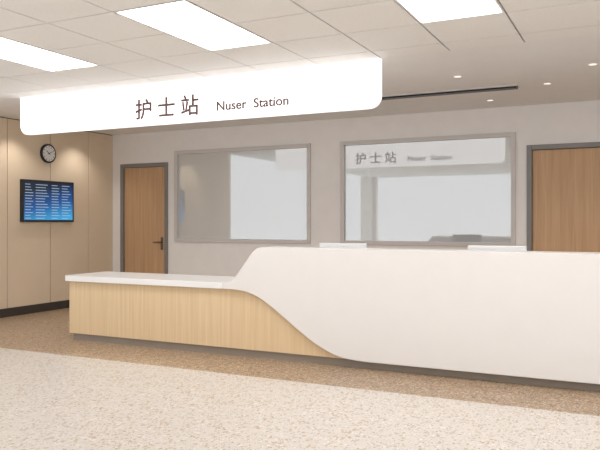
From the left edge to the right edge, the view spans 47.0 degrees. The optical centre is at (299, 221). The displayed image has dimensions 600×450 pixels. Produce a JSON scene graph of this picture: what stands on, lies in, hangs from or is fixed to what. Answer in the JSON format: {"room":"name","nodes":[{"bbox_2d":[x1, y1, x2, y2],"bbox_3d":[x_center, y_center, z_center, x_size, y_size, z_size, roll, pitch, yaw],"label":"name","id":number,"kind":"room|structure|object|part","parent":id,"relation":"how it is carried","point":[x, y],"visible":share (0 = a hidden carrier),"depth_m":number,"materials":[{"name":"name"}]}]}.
{"room":"hospital interior","nodes":[
{"label":"hospital interior","id":0,"kind":"room"},
{"bbox_2d":[0,117,112,308],"bbox_3d":[-5.887,-0.065,5.861,0.200,2.730,12.320,0,0,26],"label":"wall","id":1,"kind":"structure","parent":0,"point":[36,258],"depth_m":10.21,"materials":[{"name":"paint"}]},
{"bbox_2d":[0,300,68,317],"bbox_3d":[-3.848,1.240,9.762,0.014,0.120,3.520,0,0,26],"label":"baseboard","id":2,"kind":"structure","parent":1,"relation":"attached to","point":[21,310],"depth_m":9.84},
{"bbox_2d":[20,179,73,221],"bbox_3d":[-3.676,-0.300,10.068,0.053,0.600,0.980,0,0,26],"label":"display","id":3,"kind":"object","parent":1,"relation":"attached to","point":[40,200],"visible":1,"depth_m":10.01,"materials":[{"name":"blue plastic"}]},
{"bbox_2d":[40,144,55,162],"bbox_3d":[-3.676,-1.000,10.079,0.043,0.280,0.280,0,0,26],"label":"wall clock","id":4,"kind":"object","parent":1,"relation":"attached to","point":[47,151],"visible":1,"depth_m":10.05,"materials":[{"name":"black plastic"}]},
{"bbox_2d":[0,308,599,449],"bbox_3d":[-0.248,1.350,3.087,12.770,0.100,12.720,0,0,26],"label":"floor","id":5,"kind":"structure","parent":0,"point":[58,391],"depth_m":4.92,"materials":[{"name":"stone"}]},
{"bbox_2d":[65,246,599,391],"bbox_3d":[0.625,0.770,6.399,6.890,1.060,0.685,0,0,26],"label":"reception desk","id":6,"kind":"object","parent":5,"relation":"on","point":[518,317],"depth_m":5.99,"materials":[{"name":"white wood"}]},
{"bbox_2d":[65,271,234,288],"bbox_3d":[0.625,0.619,6.399,6.890,0.062,0.685,0,0,26],"label":"countertop","id":7,"kind":"structure","parent":6,"relation":"on","point":[177,280],"depth_m":7.28,"materials":[{"name":"white stone"}]},
{"bbox_2d":[319,243,366,247],"bbox_3d":[0.409,0.396,6.642,0.490,0.382,0.180,0,0,26],"label":"computer monitor","id":8,"kind":"object","parent":6,"relation":"on","point":[332,245],"visible":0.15,"depth_m":6.63,"materials":[{"name":"white plastic"}]},
{"bbox_3d":[1.421,0.734,5.673,4.820,0.988,0.085,0,0,26],"label":"curved panel","id":9,"kind":"part","parent":6,"relation":"part of","materials":[{"name":"white plastic"}]},
{"bbox_2d":[468,245,526,250],"bbox_3d":[1.710,0.397,6.001,0.500,0.380,0.180,0,0,26],"label":"computer monitor","id":10,"kind":"object","parent":6,"relation":"on","point":[470,247],"visible":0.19,"depth_m":5.98,"materials":[{"name":"white plastic"}]},
{"bbox_2d":[0,0,599,134],"bbox_3d":[-0.248,-1.490,3.087,12.770,0.120,12.720,0,0,26],"label":"ceiling","id":11,"kind":"structure","parent":0,"point":[531,44],"depth_m":5.69,"materials":[{"name":"paint"}]},
{"bbox_2d":[0,36,99,71],"bbox_3d":[-2.359,-1.444,5.897,0.592,0.032,1.192,0,0,26],"label":"ceiling light panel","id":12,"kind":"object","parent":11,"relation":"in","point":[11,50],"depth_m":6.01,"materials":[{"name":"white plastic"}]},
{"bbox_2d":[113,0,272,50],"bbox_3d":[-0.744,-1.444,5.103,0.592,0.032,1.192,0,0,26],"label":"ceiling light panel","id":13,"kind":"object","parent":11,"relation":"in","point":[185,20],"depth_m":5.04,"materials":[{"name":"white plastic"}]},
{"bbox_2d":[20,58,381,134],"bbox_3d":[-1.248,-1.214,7.000,4.360,0.428,0.068,0,0,26],"label":"station sign","id":14,"kind":"object","parent":11,"relation":"hanging from","point":[352,85],"visible":1,"depth_m":6.78,"materials":[{"name":"white plastic"}]},
{"bbox_2d":[395,0,504,23],"bbox_3d":[0.871,-1.444,4.308,0.592,0.032,1.192,0,0,26],"label":"ceiling light panel","id":15,"kind":"object","parent":11,"relation":"in","point":[424,11],"depth_m":4.63,"materials":[{"name":"white plastic"}]},
{"bbox_2d":[381,84,519,99],"bbox_3d":[1.598,-1.415,7.561,1.540,0.029,0.130,0,0,26],"label":"ceiling vent","id":16,"kind":"object","parent":11,"relation":"in","point":[505,87],"visible":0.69,"depth_m":7.50,"materials":[{"name":"black plastic"}]},
{"bbox_2d":[112,100,599,276],"bbox_3d":[2.516,-0.065,8.703,12.770,2.730,0.200,0,0,26],"label":"wall","id":17,"kind":"structure","parent":0,"point":[569,122],"depth_m":9.63,"materials":[{"name":"paint"}]},
{"bbox_2d":[120,162,167,273],"bbox_3d":[-2.477,0.180,11.104,0.950,2.240,0.140,0,0,26],"label":"frame","id":18,"kind":"object","parent":17,"relation":"attached to","point":[161,164],"visible":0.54,"depth_m":11.14,"materials":[{"name":"grey metal"}]},
{"bbox_2d":[125,167,163,273],"bbox_3d":[-2.482,0.208,11.093,0.822,2.168,0.045,0,0,26],"label":"leaf","id":19,"kind":"object","parent":17,"relation":"attached to","point":[144,187],"visible":0.57,"depth_m":11.06,"materials":[{"name":"brown wood"}]},
{"bbox_2d":[153,237,162,249],"bbox_3d":[-2.245,0.340,10.915,0.152,0.200,0.065,0,0,26],"label":"door handle","id":20,"kind":"object","parent":19,"relation":"attached to","point":[161,242],"depth_m":10.91,"materials":[{"name":"metal"}]},
{"bbox_2d":[178,148,306,239],"bbox_3d":[-0.894,-0.400,10.289,2.240,1.310,0.010,0,0,26],"label":"glass pane","id":21,"kind":"object","parent":17,"relation":"attached to","point":[255,194],"visible":1,"depth_m":10.25,"materials":[{"name":"clear glass"}]},
{"bbox_2d":[174,143,310,243],"bbox_3d":[-0.883,-0.400,10.312,2.350,1.420,0.135,0,0,26],"label":"frame","id":22,"kind":"object","parent":17,"relation":"attached to","point":[308,145],"visible":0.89,"depth_m":10.19,"materials":[{"name":"grey metal"}]},
{"bbox_2d":[345,137,510,242],"bbox_3d":[1.623,-0.400,9.050,2.230,1.310,0.010,0,0,26],"label":"glass pane","id":23,"kind":"object","parent":17,"relation":"attached to","point":[445,190],"visible":1,"depth_m":9.01,"materials":[{"name":"clear glass"}]},
{"bbox_2d":[340,132,515,245],"bbox_3d":[1.634,-0.400,9.073,2.340,1.420,0.135,0,0,26],"label":"frame","id":24,"kind":"object","parent":17,"relation":"attached to","point":[512,135],"visible":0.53,"depth_m":8.96,"materials":[{"name":"grey metal"}]},
{"bbox_2d":[527,142,599,250],"bbox_3d":[3.315,0.180,8.255,1.140,2.240,0.140,0,0,26],"label":"frame","id":25,"kind":"object","parent":17,"relation":"attached to","point":[530,148],"visible":0.69,"depth_m":8.42,"materials":[{"name":"grey metal"}]},
{"bbox_2d":[532,148,599,251],"bbox_3d":[3.309,0.208,8.243,1.012,2.168,0.045,0,0,26],"label":"leaf","id":26,"kind":"object","parent":17,"relation":"attached to","point":[565,182],"visible":0.54,"depth_m":8.28,"materials":[{"name":"brown wood"}]}
]}

